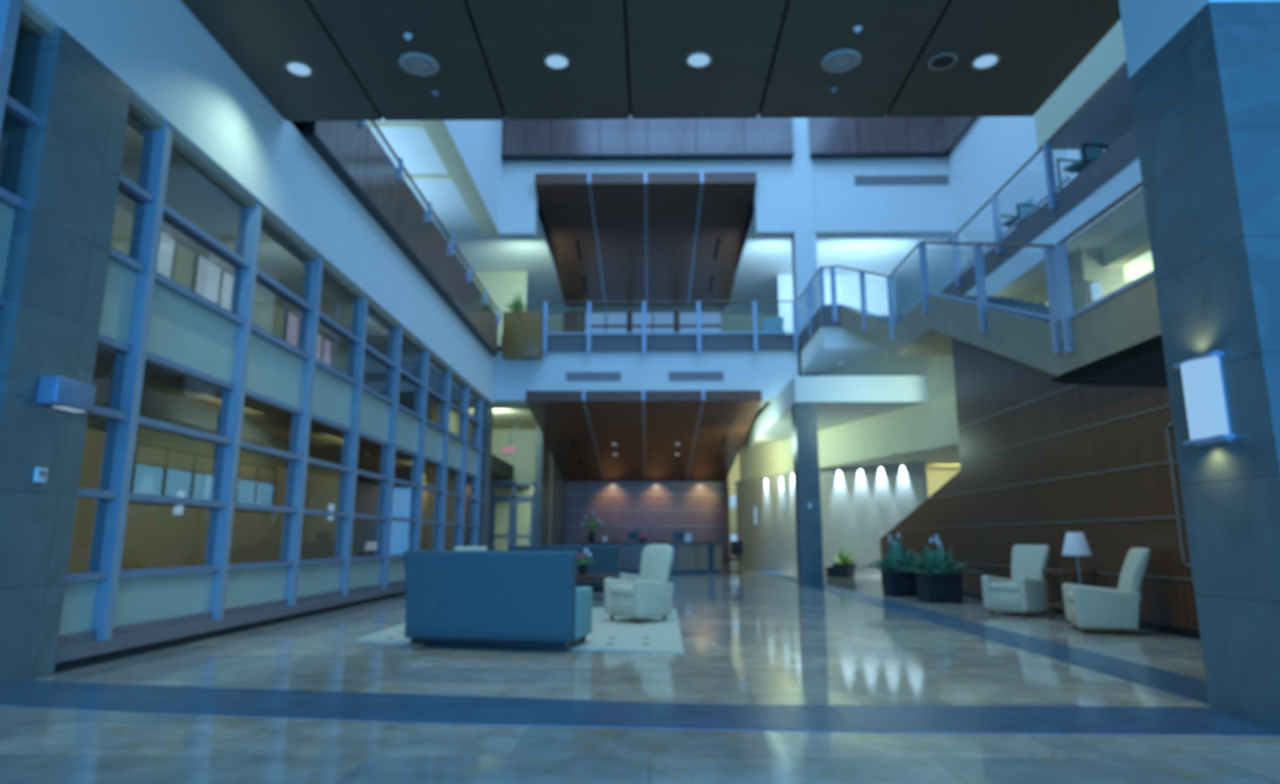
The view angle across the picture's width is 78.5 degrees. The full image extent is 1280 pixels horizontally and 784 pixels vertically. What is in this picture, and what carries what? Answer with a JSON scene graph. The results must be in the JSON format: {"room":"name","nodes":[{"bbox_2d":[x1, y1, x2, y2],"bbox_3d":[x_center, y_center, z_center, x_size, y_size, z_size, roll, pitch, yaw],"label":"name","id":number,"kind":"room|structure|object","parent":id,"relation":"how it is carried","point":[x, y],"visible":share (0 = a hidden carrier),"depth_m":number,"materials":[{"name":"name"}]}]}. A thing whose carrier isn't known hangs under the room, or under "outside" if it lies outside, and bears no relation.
{"room":"lobby","nodes":[
{"label":"lobby","id":0,"kind":"room"},
{"bbox_2d":[66,428,380,573],"bbox_3d":[-11.881,2.578,16.971,0.200,3.450,38.000,0,-11,1],"label":"wall","id":1,"kind":"structure","parent":0,"point":[155,537],"depth_m":20.99,"materials":[{"name":"paint"}]},
{"bbox_2d":[128,440,277,513],"bbox_3d":[-11.684,2.477,21.517,0.060,1.460,7.060,0,-11,1],"label":"window","id":2,"kind":"structure","parent":1,"relation":"in","point":[157,469],"depth_m":20.29,"materials":[{"name":"grey"}]},
{"bbox_2d":[17,0,503,404],"bbox_3d":[-5.127,-8.225,12.109,0.580,12.130,28.600,0,-11,1],"label":"wall","id":3,"kind":"structure","parent":0,"point":[171,62],"depth_m":10.31,"materials":[{"name":"white paint"}]},
{"bbox_2d":[0,0,485,648],"bbox_3d":[-4.971,0.366,10.989,0.220,5.190,25.600,0,-11,1],"label":"window","id":4,"kind":"structure","parent":3,"relation":"in","point":[148,317],"depth_m":9.52,"materials":[{"name":"paint"}]},
{"bbox_2d":[365,121,451,179],"bbox_3d":[-7.062,-7.104,18.650,3.440,0.100,8.820,0,-11,1],"label":"trim","id":5,"kind":"structure","parent":3,"relation":"attached to","point":[407,124],"depth_m":20.09,"materials":[{"name":"beige paint"}]},
{"bbox_2d":[419,120,500,235],"bbox_3d":[-5.036,-6.551,19.068,0.580,0.030,14.300,0,-11,1],"label":"soffit","id":6,"kind":"structure","parent":3,"relation":"attached to","point":[437,131],"depth_m":21.70,"materials":[{"name":"beige paint"}]},
{"bbox_2d":[110,204,438,412],"bbox_3d":[-9.081,-1.285,17.666,0.200,3.300,38.000,0,-11,1],"label":"wall","id":7,"kind":"structure","parent":0,"point":[266,315],"depth_m":19.03,"materials":[{"name":"beige paint"}]},
{"bbox_2d":[155,230,333,366],"bbox_3d":[-8.940,-1.880,18.285,0.070,1.440,8.740,0,-11,1],"label":"window","id":8,"kind":"structure","parent":7,"relation":"in","point":[210,282],"depth_m":16.55,"materials":[{"name":"grey"}]},
{"bbox_2d":[115,121,495,361],"bbox_3d":[-6.864,-2.638,18.046,4.230,0.500,14.900,0,-11,1],"label":"window","id":9,"kind":"structure","parent":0,"point":[184,194],"depth_m":15.27,"materials":[{"name":"glass"}]},
{"bbox_2d":[302,120,500,355],"bbox_3d":[-4.635,-3.172,18.102,0.230,1.570,13.730,0,-11,1],"label":"guard","id":10,"kind":"object","parent":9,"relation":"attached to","point":[350,148],"visible":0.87,"depth_m":15.26,"materials":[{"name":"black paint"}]},
{"bbox_2d":[86,246,530,488],"bbox_3d":[-8.581,0.605,17.301,6.800,0.550,38.000,0,-11,1],"label":"window","id":11,"kind":"structure","parent":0,"point":[168,397],"depth_m":16.30,"materials":[{"name":"glass"}]},
{"bbox_2d":[365,116,478,227],"bbox_3d":[-7.151,-7.151,19.209,3.650,0.200,15.500,0,-11,1],"label":"ceiling","id":12,"kind":"structure","parent":0,"point":[419,155],"depth_m":22.66,"materials":[{"name":"white paint"}]},
{"bbox_2d":[419,402,472,551],"bbox_3d":[-6.743,3.593,27.704,0.200,5.450,6.400,0,-11,1],"label":"wall","id":13,"kind":"structure","parent":0,"point":[428,499],"depth_m":25.89,"materials":[{"name":"beige paint"}]},
{"bbox_2d":[467,271,528,346],"bbox_3d":[-6.707,-2.641,31.734,4.200,4.600,0.200,0,-11,1],"label":"wall","id":14,"kind":"structure","parent":0,"point":[501,286],"depth_m":31.92,"materials":[{"name":"beige paint"}]},
{"bbox_2d":[494,485,533,551],"bbox_3d":[-5.143,5.753,35.213,3.200,4.000,0.200,0,-11,1],"label":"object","id":15,"kind":"structure","parent":0,"point":[502,509],"depth_m":35.14,"materials":[{"name":"glass"}]},
{"bbox_2d":[488,430,552,545],"bbox_3d":[-5.151,4.203,30.927,3.300,5.450,0.200,0,-11,1],"label":"wall","id":16,"kind":"structure","parent":0,"point":[523,462],"depth_m":31.15,"materials":[{"name":"beige paint"}]},
{"bbox_2d":[488,482,535,551],"bbox_3d":[-4.977,5.207,30.640,1.830,3.370,0.185,0,-11,1],"label":"door","id":17,"kind":"structure","parent":16,"relation":"in","point":[513,500],"depth_m":30.69,"materials":[{"name":"paint"}]},
{"bbox_2d":[533,423,565,545],"bbox_3d":[-3.615,4.497,32.480,0.230,5.450,8.600,0,-11,1],"label":"wall","id":18,"kind":"structure","parent":0,"point":[543,458],"depth_m":29.91,"materials":[{"name":"grey stone"}]},
{"bbox_2d":[428,401,765,430],"bbox_3d":[-1.332,1.449,31.297,10.940,0.100,12.000,0,-11,1],"label":"ceiling","id":19,"kind":"structure","parent":0,"point":[506,415],"depth_m":27.63,"materials":[{"name":"beige paint"}]},
{"bbox_2d":[502,429,516,454],"bbox_3d":[-5.167,1.983,31.162,0.532,1.000,0.064,0,-11,1],"label":"exit sign","id":20,"kind":"object","parent":19,"relation":"hanging from","point":[507,450],"visible":1,"depth_m":31.08,"materials":[{"name":"white plastic"}]},
{"bbox_2d":[525,390,761,481],"bbox_3d":[0.189,2.052,30.476,7.400,1.950,12.250,0,-11,1],"label":"wooden canopy","id":21,"kind":"object","parent":19,"relation":"attached to","point":[590,436],"visible":1,"depth_m":28.08,"materials":[{"name":"brown wood"}]},
{"bbox_2d":[400,344,823,401],"bbox_3d":[0.815,-0.264,31.389,19.240,0.200,12.400,0,-11,1],"label":"floor","id":22,"kind":"structure","parent":0,"point":[410,366],"depth_m":28.90,"materials":[{"name":"paint"}]},
{"bbox_2d":[562,311,720,334],"bbox_3d":[0.089,-1.647,35.910,7.280,4.200,0.150,0,-11,1],"label":"window","id":23,"kind":"structure","parent":22,"relation":"on","point":[675,322],"depth_m":36.16,"materials":[{"name":"clear glass"}]},
{"bbox_2d":[500,334,798,351],"bbox_3d":[0.295,-1.585,25.274,9.560,0.520,0.120,0,-11,1],"label":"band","id":24,"kind":"object","parent":22,"relation":"attached to","point":[558,343],"visible":0.86,"depth_m":25.21,"materials":[{"name":"metal"}]},
{"bbox_2d":[502,293,542,359],"bbox_3d":[-3.748,-2.148,25.149,1.220,2.181,0.812,0,-11,1],"label":"planter box","id":25,"kind":"object","parent":24,"relation":"attached to","point":[522,331],"visible":1,"depth_m":24.87,"materials":[{"name":"brown wood"}]},
{"bbox_2d":[542,300,798,355],"bbox_3d":[0.978,-2.088,25.189,8.170,1.778,0.153,0,-11,1],"label":"glass railing","id":26,"kind":"object","parent":24,"relation":"attached to","point":[699,332],"visible":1,"depth_m":25.19,"materials":[{"name":"grey metal"}]},
{"bbox_2d":[757,316,785,334],"bbox_3d":[4.413,-1.993,26.393,0.897,1.339,1.162,-3,-11,17],"label":"armchair","id":27,"kind":"object","parent":22,"relation":"on","point":[773,324],"visible":0.34,"depth_m":26.76,"materials":[{"name":"blue fabric"}]},
{"bbox_2d":[0,563,1279,783],"bbox_3d":[0.731,4.527,17.455,29.000,0.200,48.000,0,-11,1],"label":"floor","id":28,"kind":"structure","parent":0,"point":[749,637],"depth_m":5.71,"materials":[{"name":"stone"}]},
{"bbox_2d":[0,26,131,687],"bbox_3d":[-5.103,-0.366,6.584,0.430,5.370,0.910,0,-11,1],"label":"stone column","id":29,"kind":"structure","parent":28,"relation":"on","point":[66,167],"depth_m":6.51,"materials":[{"name":"stone"}]},
{"bbox_2d":[32,467,48,483],"bbox_3d":[-4.872,0.678,6.373,0.033,0.120,0.110,0,-11,1],"label":"thermostat","id":30,"kind":"object","parent":29,"relation":"attached to","point":[40,475],"visible":1,"depth_m":6.35,"materials":[{"name":"white plastic"}]},
{"bbox_2d":[35,376,96,412],"bbox_3d":[-4.803,0.021,6.573,0.170,0.245,0.440,0,-11,1],"label":"wall sconce","id":31,"kind":"object","parent":29,"relation":"attached to","point":[60,393],"visible":1,"depth_m":6.46,"materials":[{"name":"grey"}]},
{"bbox_2d":[53,591,405,674],"bbox_3d":[-4.961,3.058,10.479,0.200,0.090,25.600,0,-11,1],"label":"baseboard","id":32,"kind":"structure","parent":28,"relation":"on","point":[73,664],"depth_m":8.60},
{"bbox_2d":[55,585,405,663],"bbox_3d":[-4.971,2.960,10.497,0.280,0.110,25.600,0,-11,1],"label":"ledge","id":33,"kind":"object","parent":32,"relation":"on","point":[68,653],"visible":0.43,"depth_m":8.58,"materials":[{"name":"stone"}]},
{"bbox_2d":[467,399,493,551],"bbox_3d":[-4.876,2.925,23.964,0.430,5.370,0.850,0,-11,1],"label":"stone column","id":34,"kind":"structure","parent":28,"relation":"on","point":[485,488],"depth_m":23.82,"materials":[{"name":"stone"}]},
{"bbox_2d":[355,608,684,653],"bbox_3d":[-1.301,3.098,10.484,3.720,0.014,5.480,0,-11,1],"label":"area rug","id":35,"kind":"object","parent":28,"relation":"on","point":[653,634],"visible":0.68,"depth_m":9.16,"materials":[{"name":"carpet"}]},
{"bbox_2d":[403,551,592,649],"bbox_3d":[-1.517,2.213,8.475,1.910,0.980,0.860,-2,-11,11],"label":"sofa","id":36,"kind":"object","parent":35,"relation":"on","point":[532,599],"visible":1,"depth_m":8.11,"materials":[{"name":"teal fabric"}]},
{"bbox_2d":[453,546,487,551],"bbox_3d":[-1.934,1.948,8.837,0.380,0.400,0.200,-2,-11,12],"label":"throw pillow","id":37,"kind":"object","parent":36,"relation":"on","point":[456,548],"visible":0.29,"depth_m":8.86,"materials":[{"name":"beige fabric"}]},
{"bbox_2d":[604,544,673,623],"bbox_3d":[0.016,2.648,10.912,0.690,1.030,0.801,-11,-15,44],"label":"armchair","id":38,"kind":"object","parent":35,"relation":"on","point":[650,596],"visible":1,"depth_m":10.73,"materials":[{"name":"beige fabric"}]},
{"bbox_2d":[610,585,633,595],"bbox_3d":[-0.066,2.731,10.812,0.460,0.110,0.540,-11,-15,44],"label":"seat cushion","id":39,"kind":"object","parent":38,"relation":"on","point":[615,590],"depth_m":10.65,"materials":[{"name":"beige fabric"}]},
{"bbox_2d":[507,545,621,591],"bbox_3d":[-1.652,3.903,17.399,2.450,0.980,0.860,-1,-11,5],"label":"sofa","id":40,"kind":"object","parent":28,"relation":"on","point":[606,557],"visible":0.28,"depth_m":16.98,"materials":[{"name":"teal fabric"}]},
{"bbox_2d":[576,573,617,582],"bbox_3d":[-1.050,3.760,15.180,1.100,0.460,0.700,-2,-11,11],"label":"coffee table","id":41,"kind":"object","parent":28,"relation":"on","point":[587,578],"visible":0.38,"depth_m":14.88,"materials":[{"name":"brown wood"}]},
{"bbox_2d":[577,548,596,574],"bbox_3d":[-1.103,3.271,15.150,0.527,0.490,0.317,8,-13,-37],"label":"flower arrangement","id":42,"kind":"object","parent":41,"relation":"on","point":[582,570],"visible":0.91,"depth_m":15.06,"materials":[{"name":"green plant"}]},
{"bbox_2d":[0,680,1279,736],"bbox_3d":[-0.568,2.108,5.232,8.777,0.004,1.049,-1,-11,7],"label":"floor band","id":43,"kind":"object","parent":28,"relation":"on","point":[258,703],"visible":1,"depth_m":5.05,"materials":[{"name":"stone"}]},
{"bbox_2d":[577,542,724,573],"bbox_3d":[0.376,5.666,26.801,4.950,1.040,1.020,0,-11,1],"label":"reception desk","id":44,"kind":"object","parent":28,"relation":"on","point":[629,554],"visible":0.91,"depth_m":26.39,"materials":[{"name":"black paint"}]},
{"bbox_2d":[581,511,605,542],"bbox_3d":[-1.598,4.595,26.736,0.849,1.040,0.764,0,-11,1],"label":"flower vase","id":45,"kind":"object","parent":44,"relation":"on","point":[591,526],"visible":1,"depth_m":26.69,"materials":[{"name":"black paint"}]},
{"bbox_2d":[577,542,724,544],"bbox_3d":[0.374,5.152,26.720,4.950,0.060,0.670,0,-11,1],"label":"countertop","id":46,"kind":"structure","parent":44,"relation":"on","point":[578,543],"depth_m":26.39,"materials":[{"name":"brown wood"}]},
{"bbox_2d":[724,541,742,573],"bbox_3d":[3.185,5.629,26.765,0.522,1.060,0.569,4,-11,-19],"label":"office chair","id":47,"kind":"object","parent":28,"relation":"on","point":[736,547],"visible":1,"depth_m":26.58,"materials":[{"name":"fabric"}]},
{"bbox_2d":[791,402,824,586],"bbox_3d":[4.274,2.573,20.033,0.550,4.600,0.570,0,-11,1],"label":"stone column","id":48,"kind":"structure","parent":28,"relation":"on","point":[810,564],"depth_m":19.81,"materials":[{"name":"grey stone"}]},
{"bbox_2d":[825,547,856,577],"bbox_3d":[6.250,5.217,24.096,1.091,0.916,0.903,9,-14,-41],"label":"potted plant","id":49,"kind":"object","parent":28,"relation":"on","point":[843,568],"visible":1,"depth_m":23.83,"materials":[{"name":"green plant"}]},
{"bbox_2d":[860,533,921,596],"bbox_3d":[5.257,3.516,16.041,1.404,1.261,1.442,-4,-11,20],"label":"potted plant","id":50,"kind":"object","parent":28,"relation":"on","point":[897,584],"visible":0.85,"depth_m":15.73,"materials":[{"name":"green plant"}]},
{"bbox_2d":[893,534,982,603],"bbox_3d":[5.484,3.241,14.467,1.343,1.216,1.407,0,-11,1],"label":"potted plant","id":51,"kind":"object","parent":28,"relation":"on","point":[935,583],"visible":1,"depth_m":14.12,"materials":[{"name":"green plant"}]},
{"bbox_2d":[753,570,1208,705],"bbox_3d":[4.338,4.377,17.212,0.620,0.004,24.440,0,-11,1],"label":"floor band","id":52,"kind":"object","parent":28,"relation":"on","point":[1179,685],"visible":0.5,"depth_m":7.93,"materials":[{"name":"stone"}]},
{"bbox_2d":[981,545,1049,617],"bbox_3d":[5.754,2.850,11.907,0.894,1.030,0.690,7,-13,-33],"label":"armchair","id":53,"kind":"object","parent":28,"relation":"on","point":[1025,593],"visible":0.96,"depth_m":11.79,"materials":[{"name":"beige fabric"}]},
{"bbox_2d":[989,582,1017,591],"bbox_3d":[5.618,2.932,11.800,0.540,0.110,0.460,7,-13,-33],"label":"seat cushion","id":54,"kind":"object","parent":53,"relation":"on","point":[993,586],"depth_m":11.68,"materials":[{"name":"beige fabric"}]},
{"bbox_2d":[1041,568,1098,622],"bbox_3d":[6.025,2.835,10.937,0.520,0.700,0.520,0,-11,1],"label":"side table","id":55,"kind":"object","parent":28,"relation":"on","point":[1062,572],"visible":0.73,"depth_m":10.85,"materials":[{"name":"brown wood"}]},
{"bbox_2d":[1062,533,1092,585],"bbox_3d":[5.827,2.475,10.397,0.356,1.205,0.356,0,-11,1],"label":"floor lamp","id":56,"kind":"object","parent":28,"relation":"on","point":[1075,544],"visible":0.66,"depth_m":10.38,"materials":[{"name":"fabric"}]},
{"bbox_2d":[1062,547,1150,635],"bbox_3d":[5.735,2.427,9.618,0.876,1.009,0.676,-3,-11,17],"label":"armchair","id":57,"kind":"object","parent":28,"relation":"on","point":[1086,607],"visible":1,"depth_m":9.33,"materials":[{"name":"beige fabric"}]},
{"bbox_2d":[1128,1,1279,730],"bbox_3d":[4.515,-0.241,5.178,1.500,4.600,0.880,0,-11,1],"label":"stone column","id":58,"kind":"structure","parent":28,"relation":"on","point":[1206,105],"depth_m":5.08,"materials":[{"name":"stone"}]},
{"bbox_2d":[1119,0,1279,78],"bbox_3d":[4.515,-3.542,5.803,1.500,2.120,0.880,0,-11,1],"label":"wall","id":59,"kind":"structure","parent":58,"relation":"on","point":[1148,25],"depth_m":5.78,"materials":[{"name":"white paint"}]},
{"bbox_2d":[1173,351,1235,447],"bbox_3d":[3.706,0.051,5.189,0.120,0.590,0.370,0,-11,1],"label":"wall sconce","id":60,"kind":"object","parent":58,"relation":"attached to","point":[1202,378],"visible":1,"depth_m":5.10,"materials":[{"name":"grey"}]},
{"bbox_2d":[1180,356,1228,440],"bbox_3d":[3.691,0.051,5.189,0.090,0.510,0.350,0,-11,1],"label":"diffuser","id":61,"kind":"object","parent":60,"relation":"attached to","point":[1207,417],"depth_m":5.10,"materials":[{"name":"white"}]},
{"bbox_2d":[494,351,798,402],"bbox_3d":[0.213,-0.495,25.334,9.730,1.600,0.400,0,-11,1],"label":"wall","id":62,"kind":"structure","parent":0,"point":[770,372],"depth_m":25.16,"materials":[{"name":"white paint"}]},
{"bbox_2d":[566,372,621,380],"bbox_3d":[-1.490,-0.506,25.139,1.750,0.270,0.030,0,-11,1],"label":"air vent","id":63,"kind":"object","parent":62,"relation":"in","point":[580,373],"visible":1,"depth_m":25.14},
{"bbox_2d":[668,372,723,380],"bbox_3d":[1.795,-0.514,25.098,1.740,0.270,0.030,0,-11,1],"label":"air vent","id":64,"kind":"object","parent":62,"relation":"in","point":[671,377],"visible":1,"depth_m":25.09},
{"bbox_2d":[564,480,728,565],"bbox_3d":[0.280,5.220,36.297,7.420,5.450,0.330,0,-11,1],"label":"wall","id":65,"kind":"structure","parent":0,"point":[655,509],"depth_m":36.10,"materials":[{"name":"brown wood"}]},
{"bbox_2d":[182,0,1120,121],"bbox_3d":[0.152,-5.271,3.928,10.170,0.580,13.760,0,-11,1],"label":"ceiling","id":66,"kind":"structure","parent":0,"point":[627,57],"depth_m":9.17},
{"bbox_2d":[284,60,313,77],"bbox_3d":[-4.130,-3.915,9.498,0.330,0.012,0.330,0,-11,1],"label":"recessed light","id":67,"kind":"object","parent":66,"relation":"in","point":[299,68],"visible":1,"depth_m":9.50,"materials":[{"name":"metal"}]},
{"bbox_2d":[398,52,439,76],"bbox_3d":[-2.651,-3.928,9.410,0.470,0.020,0.470,0,-11,1],"label":"ceiling speaker","id":68,"kind":"object","parent":66,"relation":"attached to","point":[417,64],"visible":1,"depth_m":9.39},
{"bbox_2d":[404,57,433,73],"bbox_3d":[-2.651,-3.931,9.411,0.340,0.010,0.340,0,-11,1],"label":"grille","id":69,"kind":"object","parent":68,"relation":"attached to","point":[411,64],"depth_m":9.40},
{"bbox_2d":[542,53,570,70],"bbox_3d":[-0.992,-3.943,9.350,0.330,0.012,0.330,0,-11,1],"label":"recessed light","id":70,"kind":"object","parent":66,"relation":"in","point":[556,61],"visible":1,"depth_m":9.35,"materials":[{"name":"glass"}]},
{"bbox_2d":[684,51,712,68],"bbox_3d":[0.698,-3.949,9.319,0.330,0.012,0.330,0,-11,1],"label":"recessed light","id":71,"kind":"object","parent":66,"relation":"in","point":[695,60],"visible":1,"depth_m":9.32,"materials":[{"name":"metal"}]},
{"bbox_2d":[821,48,861,73],"bbox_3d":[2.399,-3.940,9.346,0.470,0.020,0.470,0,-11,1],"label":"ceiling speaker","id":72,"kind":"object","parent":66,"relation":"attached to","point":[842,60],"visible":1,"depth_m":9.32},
{"bbox_2d":[826,53,856,70],"bbox_3d":[2.399,-3.943,9.347,0.340,0.010,0.340,0,-11,1],"label":"grille","id":73,"kind":"object","parent":72,"relation":"attached to","point":[834,61],"depth_m":9.34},
{"bbox_2d":[928,53,957,70],"bbox_3d":[3.609,-3.943,9.351,0.330,0.012,0.330,0,-11,1],"label":"recessed light","id":74,"kind":"object","parent":66,"relation":"in","point":[944,60],"visible":1,"depth_m":9.35,"materials":[{"name":"metal"}]},
{"bbox_2d":[970,52,1000,70],"bbox_3d":[4.119,-3.944,9.345,0.330,0.012,0.330,0,-11,1],"label":"recessed light","id":75,"kind":"object","parent":66,"relation":"in","point":[986,60],"visible":1,"depth_m":9.33,"materials":[{"name":"glass"}]},
{"bbox_2d":[437,214,955,315],"bbox_3d":[2.797,-4.947,32.454,23.200,0.200,11.600,0,-11,1],"label":"wall","id":76,"kind":"structure","parent":0,"point":[761,261],"depth_m":31.15,"materials":[{"name":"white paint"}]},
{"bbox_2d":[542,305,905,335],"bbox_3d":[2.873,-2.032,37.906,23.200,5.700,0.200,0,-11,1],"label":"wall","id":77,"kind":"structure","parent":0,"point":[729,322],"depth_m":38.17,"materials":[{"name":"beige paint"}]},
{"bbox_2d":[500,158,953,239],"bbox_3d":[2.854,-6.525,26.543,15.010,2.600,0.600,0,-11,1],"label":"wall","id":78,"kind":"structure","parent":0,"point":[843,209],"depth_m":26.25,"materials":[{"name":"white paint"}]},
{"bbox_2d":[534,172,756,306],"bbox_3d":[0.249,-5.595,30.701,7.370,1.620,9.750,0,-11,1],"label":"wooden canopy","id":79,"kind":"object","parent":78,"relation":"attached to","point":[659,236],"visible":0.98,"depth_m":29.22,"materials":[{"name":"brown wood"}]},
{"bbox_2d":[501,114,794,161],"bbox_3d":[0.254,-8.754,26.531,9.780,1.795,0.320,0,-11,1],"label":"guard","id":80,"kind":"object","parent":78,"relation":"on","point":[690,139],"visible":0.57,"depth_m":26.36,"materials":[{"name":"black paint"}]},
{"bbox_2d":[854,175,948,185],"bbox_3d":[8.755,-7.099,26.254,3.120,0.320,0.030,0,-11,1],"label":"air vent","id":81,"kind":"object","parent":78,"relation":"in","point":[898,178],"visible":1,"depth_m":26.25,"materials":[{"name":"metal"}]},
{"bbox_2d":[725,475,730,565],"bbox_3d":[4.039,5.196,36.166,0.100,5.450,0.500,0,-11,1],"label":"wall","id":82,"kind":"structure","parent":0,"point":[727,479],"depth_m":35.80,"materials":[{"name":"brown wood"}]},
{"bbox_2d":[728,453,739,563],"bbox_3d":[5.907,5.759,39.139,5.200,5.450,0.200,0,-11,1],"label":"wall","id":83,"kind":"structure","parent":0,"point":[734,475],"depth_m":39.20,"materials":[{"name":"beige paint"}]},
{"bbox_2d":[791,118,819,344],"bbox_3d":[5.469,-6.482,26.501,0.700,10.200,0.700,0,-11,1],"label":"column","id":84,"kind":"object","parent":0,"point":[803,241],"visible":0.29,"depth_m":26.00,"materials":[{"name":"white paint"}]},
{"bbox_2d":[808,113,976,158],"bbox_3d":[7.986,-9.041,24.383,4.600,1.560,4.350,0,-11,1],"label":"guard","id":85,"kind":"object","parent":84,"relation":"attached to","point":[931,137],"visible":0.59,"depth_m":26.24,"materials":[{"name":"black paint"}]},
{"bbox_2d":[735,462,928,577],"bbox_3d":[5.651,4.459,26.822,1.537,3.420,9.296,6,-12,-29],"label":"wall","id":86,"kind":"structure","parent":0,"point":[860,504],"depth_m":25.09,"materials":[{"name":"paint"}]},
{"bbox_2d":[777,274,895,334],"bbox_3d":[8.068,-2.583,32.039,4.740,4.600,0.200,0,-11,1],"label":"wall","id":87,"kind":"structure","parent":0,"point":[847,286],"depth_m":32.21,"materials":[{"name":"white paint"}]},
{"bbox_2d":[745,376,928,449],"bbox_3d":[5.873,0.977,25.796,3.610,0.680,11.400,0,-11,1],"label":"ceiling","id":88,"kind":"structure","parent":0,"point":[839,400],"depth_m":20.26,"materials":[{"name":"white paint"}]},
{"bbox_2d":[738,351,959,480],"bbox_3d":[5.995,0.894,25.140,0.248,3.000,13.315,3,-11,-16],"label":"wall","id":89,"kind":"structure","parent":0,"point":[931,424],"depth_m":21.88,"materials":[{"name":"beige paint"}]},
{"bbox_2d":[825,444,960,470],"bbox_3d":[8.221,2.308,25.004,8.200,0.130,13.000,0,-11,1],"label":"ceiling","id":90,"kind":"structure","parent":0,"point":[948,458],"depth_m":22.93,"materials":[{"name":"beige paint"}]},
{"bbox_2d":[926,470,959,497],"bbox_3d":[10.490,4.326,26.119,3.700,3.420,0.200,0,-11,1],"label":"wall","id":91,"kind":"structure","parent":0,"point":[935,479],"depth_m":26.30,"materials":[{"name":"beige paint"}]},
{"bbox_2d":[947,115,1105,273],"bbox_3d":[10.403,-8.565,16.042,0.360,10.000,20.600,0,-11,1],"label":"wall","id":92,"kind":"structure","parent":0,"point":[991,150],"depth_m":22.96,"materials":[{"name":"white paint"}]},
{"bbox_2d":[938,126,1138,296],"bbox_3d":[10.083,-3.386,15.065,4.600,0.500,20.600,0,-11,1],"label":"parapet","id":93,"kind":"structure","parent":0,"point":[1124,151],"depth_m":14.40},
{"bbox_2d":[947,122,1070,287],"bbox_3d":[7.786,-3.703,16.987,0.130,1.378,5.800,0,-11,1],"label":"glass railing","id":94,"kind":"object","parent":93,"relation":"on","point":[1051,187],"visible":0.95,"depth_m":16.43,"materials":[{"name":"grey metal"}]},
{"bbox_2d":[1000,196,1039,227],"bbox_3d":[8.243,-3.741,17.086,0.574,0.950,0.644,3,-11,-16],"label":"chair","id":95,"kind":"object","parent":93,"relation":"on","point":[1022,208],"visible":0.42,"depth_m":17.06,"materials":[{"name":"blue fabric"}]},
{"bbox_2d":[961,156,1151,299],"bbox_3d":[10.093,-2.880,14.969,4.580,0.530,20.600,0,-11,1],"label":"wall","id":96,"kind":"structure","parent":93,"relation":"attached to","point":[1023,273],"depth_m":14.21,"materials":[{"name":"white paint"}]},
{"bbox_2d":[1056,136,1107,190],"bbox_3d":[8.209,-4.225,14.531,0.574,0.950,0.644,3,-11,-16],"label":"chair","id":97,"kind":"object","parent":93,"relation":"on","point":[1089,153],"visible":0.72,"depth_m":14.53,"materials":[{"name":"blue fabric"}]},
{"bbox_2d":[880,337,1199,631],"bbox_3d":[6.447,0.800,12.284,0.220,5.200,18.600,0,-11,1],"label":"wall","id":98,"kind":"structure","parent":0,"point":[1042,460],"depth_m":11.86,"materials":[{"name":"brown wood"}]},
{"bbox_2d":[880,578,1200,640],"bbox_3d":[6.342,3.305,11.811,0.030,0.100,18.600,0,-11,1],"label":"baseboard","id":99,"kind":"structure","parent":98,"relation":"attached to","point":[1161,628],"depth_m":9.50,"materials":[{"name":"black paint"}]},
{"bbox_2d":[1048,333,1168,387],"bbox_3d":[6.248,-0.585,7.877,0.500,0.600,7.420,0,-11,1],"label":"soffit","id":100,"kind":"structure","parent":98,"relation":"attached to","point":[1142,365],"depth_m":10.04,"materials":[{"name":"paint"}]},
{"bbox_2d":[1034,19,1127,150],"bbox_3d":[7.767,-6.186,10.383,0.100,0.980,10.300,0,-11,1],"label":"wall","id":101,"kind":"structure","parent":0,"point":[1108,59],"depth_m":13.71,"materials":[{"name":"beige paint"}]},
{"bbox_2d":[1042,66,1134,150],"bbox_3d":[8.987,-5.796,10.294,2.340,0.180,10.300,0,-11,1],"label":"wall","id":102,"kind":"structure","parent":0,"point":[1109,115],"depth_m":14.28,"materials":[{"name":"paint"}]},
{"bbox_3d":[10.047,-0.782,11.722,4.600,0.300,15.000,0,-11,1],"label":"floor","id":103,"kind":"structure","parent":0,"visible":0},
{"bbox_2d":[799,269,1161,376],"bbox_3d":[6.394,-1.510,15.648,2.800,4.170,18.750,0,-11,1],"label":"staircase","id":104,"kind":"structure","parent":103,"relation":"on","point":[1130,317],"depth_m":14.13,"materials":[{"name":"paint"}]},
{"bbox_2d":[798,181,1153,354],"bbox_3d":[5.884,-2.159,16.031,0.948,5.048,17.837,1,-11,-3],"label":"glass railing","id":105,"kind":"object","parent":104,"relation":"attached to","point":[1055,256],"visible":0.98,"depth_m":13.30,"materials":[{"name":"grey metal"}]},
{"bbox_2d":[1067,247,1125,311],"bbox_3d":[8.556,-1.529,14.632,0.750,2.250,0.600,0,-11,1],"label":"wall","id":106,"kind":"structure","parent":103,"relation":"on","point":[1086,264],"depth_m":14.48,"materials":[{"name":"paint"}]},
{"bbox_2d":[1089,281,1102,302],"bbox_3d":[8.347,-1.815,14.332,0.160,0.400,0.100,0,-11,1],"label":"wall sconce","id":107,"kind":"object","parent":106,"relation":"attached to","point":[1095,287],"visible":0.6,"depth_m":14.31,"materials":[{"name":"grey"}]},
{"bbox_3d":[12.279,-1.182,14.314,0.200,3.050,20.000,0,-11,1],"label":"wall","id":108,"kind":"structure","parent":0,"visible":0},
{"bbox_2d":[1022,218,1153,306],"bbox_3d":[10.347,-2.945,12.128,3.600,0.400,15.000,0,-11,1],"label":"ceiling beam","id":109,"kind":"structure","parent":108,"relation":"attached to","point":[1122,251],"depth_m":14.18,"materials":[{"name":"beige paint"}]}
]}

